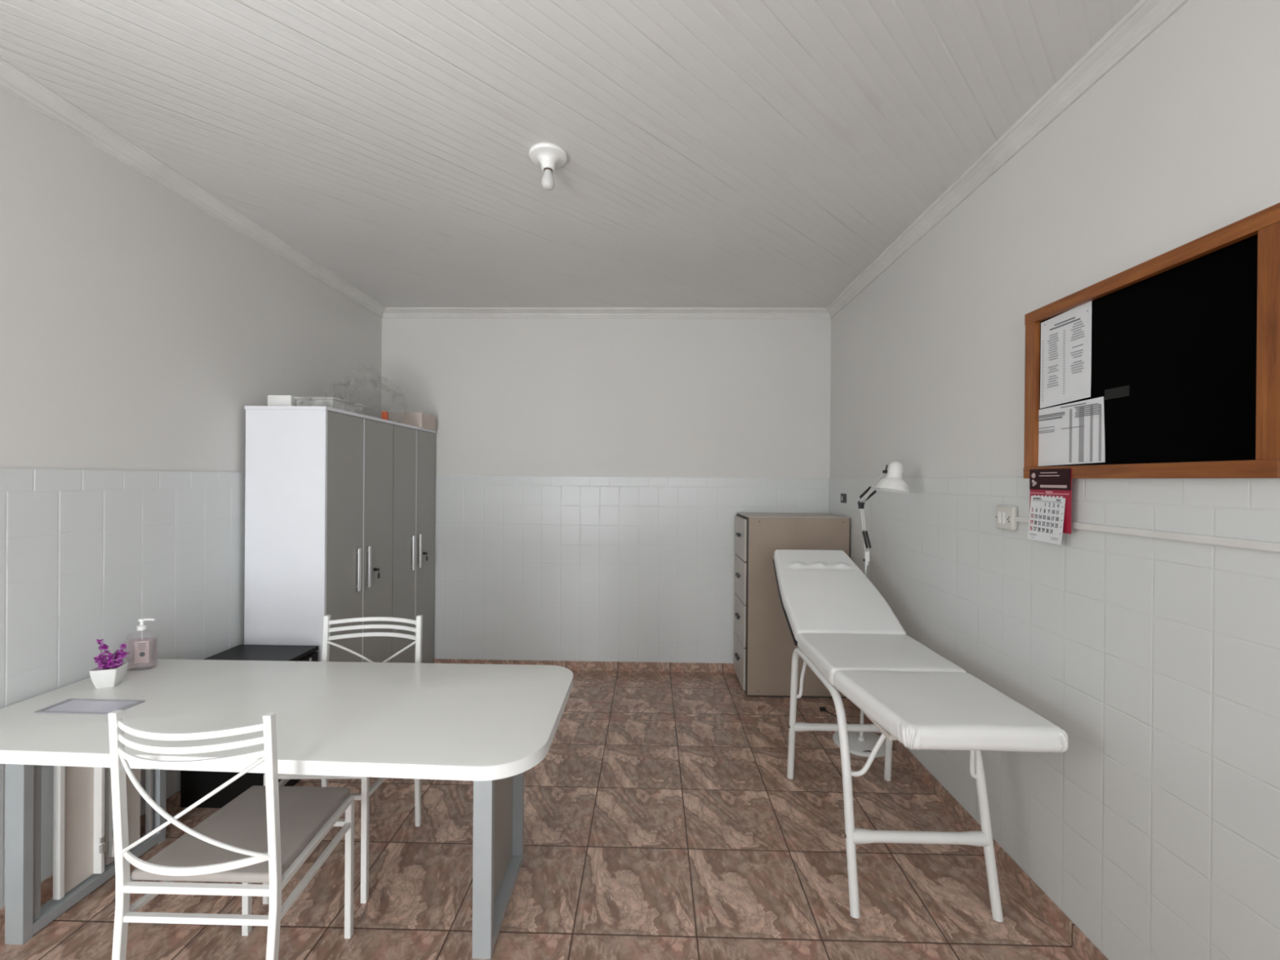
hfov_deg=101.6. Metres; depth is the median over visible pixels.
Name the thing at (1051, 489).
wall calendar
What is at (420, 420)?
cardboard box
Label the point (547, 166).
socket
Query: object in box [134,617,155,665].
soap dispenser
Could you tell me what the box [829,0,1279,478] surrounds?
wall
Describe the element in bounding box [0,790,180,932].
baseboard
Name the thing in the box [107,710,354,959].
metal chair
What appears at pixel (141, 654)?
print
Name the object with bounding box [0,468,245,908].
wall tiles
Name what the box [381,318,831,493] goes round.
wall
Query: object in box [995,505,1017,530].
power outlet
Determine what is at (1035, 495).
spiral binding
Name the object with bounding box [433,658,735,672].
baseboard
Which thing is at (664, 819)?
floor
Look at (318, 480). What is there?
wardrobe
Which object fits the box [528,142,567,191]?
ceiling lamp
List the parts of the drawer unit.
panel, drawer, drawer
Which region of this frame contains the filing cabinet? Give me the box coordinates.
[733,512,849,697]
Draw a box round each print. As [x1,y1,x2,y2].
[137,643,146,656]
[1030,490,1069,494]
[1031,471,1066,488]
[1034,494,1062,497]
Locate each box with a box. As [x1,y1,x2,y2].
[267,395,302,405]
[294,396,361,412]
[388,412,435,430]
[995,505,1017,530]
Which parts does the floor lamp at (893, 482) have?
arm, arm, lamp shade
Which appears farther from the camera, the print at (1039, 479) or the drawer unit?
the drawer unit
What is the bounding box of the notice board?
[1023,202,1279,478]
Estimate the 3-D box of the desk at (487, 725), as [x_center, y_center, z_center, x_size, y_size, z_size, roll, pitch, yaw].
[-1.152,1.097,1.743,1.782,0.720,0.745,0,0,1]
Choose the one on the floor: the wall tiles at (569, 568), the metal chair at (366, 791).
the metal chair at (366, 791)
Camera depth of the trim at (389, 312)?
3.98 m
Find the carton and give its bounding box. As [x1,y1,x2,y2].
[381,411,388,420]
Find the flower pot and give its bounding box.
[88,639,129,688]
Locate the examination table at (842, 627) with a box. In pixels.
[773,549,1067,922]
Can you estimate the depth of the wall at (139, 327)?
2.12 m
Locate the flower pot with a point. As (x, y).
(108, 673)
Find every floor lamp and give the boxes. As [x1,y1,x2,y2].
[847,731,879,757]
[857,461,909,577]
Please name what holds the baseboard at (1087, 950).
attached to the wall at (1176, 144)
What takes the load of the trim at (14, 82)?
attached to the wall at (139, 327)
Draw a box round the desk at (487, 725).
[0,658,573,959]
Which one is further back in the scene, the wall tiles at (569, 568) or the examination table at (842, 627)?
the wall tiles at (569, 568)
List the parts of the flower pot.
pot, stem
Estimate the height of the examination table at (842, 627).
1.067 m
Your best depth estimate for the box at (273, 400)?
2.73 m
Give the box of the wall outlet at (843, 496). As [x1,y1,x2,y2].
[840,493,846,502]
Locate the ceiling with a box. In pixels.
[0,0,1139,307]
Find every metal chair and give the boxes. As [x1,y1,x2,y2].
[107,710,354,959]
[262,614,422,904]
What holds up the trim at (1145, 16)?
attached to the wall at (1176, 144)
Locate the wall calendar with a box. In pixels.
[1026,468,1071,545]
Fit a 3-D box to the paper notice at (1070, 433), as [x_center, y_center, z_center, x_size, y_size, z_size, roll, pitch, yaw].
[1.381,-0.148,1.696,0.002,0.202,0.300,0,0,1]
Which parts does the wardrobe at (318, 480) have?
panel, panel, door, handle, handle, door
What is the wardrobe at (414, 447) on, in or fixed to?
on the floor
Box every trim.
[0,57,386,317]
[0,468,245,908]
[382,306,830,318]
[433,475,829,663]
[826,0,1189,318]
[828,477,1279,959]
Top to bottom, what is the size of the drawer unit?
0.617 m
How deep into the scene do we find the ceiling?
1.87 m
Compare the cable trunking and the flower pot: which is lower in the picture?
the flower pot
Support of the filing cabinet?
on the floor
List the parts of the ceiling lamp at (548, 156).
mounting plate, bulb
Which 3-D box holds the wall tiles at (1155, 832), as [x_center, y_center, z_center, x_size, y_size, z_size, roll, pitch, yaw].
[1.378,0.735,1.196,0.008,1.487,5.546,0,0,1]
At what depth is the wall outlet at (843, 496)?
3.65 m
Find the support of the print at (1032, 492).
on the wall calendar
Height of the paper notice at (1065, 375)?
0.304 m
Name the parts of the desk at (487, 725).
post, panel, panel, infill panel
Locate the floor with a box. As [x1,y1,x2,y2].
[0,670,1084,959]
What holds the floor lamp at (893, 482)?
on the floor
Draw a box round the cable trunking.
[1015,516,1279,552]
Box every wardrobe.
[244,405,394,662]
[391,422,435,662]
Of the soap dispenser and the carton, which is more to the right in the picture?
the carton
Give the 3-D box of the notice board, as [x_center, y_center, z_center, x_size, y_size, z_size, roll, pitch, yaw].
[1.378,-0.296,1.476,0.036,0.584,0.767,0,0,1]
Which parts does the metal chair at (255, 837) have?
leg, rail, seat frame, seat, leg, leg, leg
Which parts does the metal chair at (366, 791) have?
leg, seat frame, leg, leg, leg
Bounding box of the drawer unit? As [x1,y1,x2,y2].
[180,644,318,808]
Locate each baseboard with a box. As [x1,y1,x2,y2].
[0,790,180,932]
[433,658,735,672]
[852,702,1108,959]
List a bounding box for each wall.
[0,88,382,472]
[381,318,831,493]
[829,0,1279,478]
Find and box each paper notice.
[1038,396,1105,466]
[1040,300,1092,408]
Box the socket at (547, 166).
[541,160,555,173]
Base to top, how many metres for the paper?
0.004 m
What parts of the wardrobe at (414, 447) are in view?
door, handle, panel, handle, door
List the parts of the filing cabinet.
handle, handle, handle, drawer, drawer, drawer, drawer, frame, post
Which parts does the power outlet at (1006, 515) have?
plate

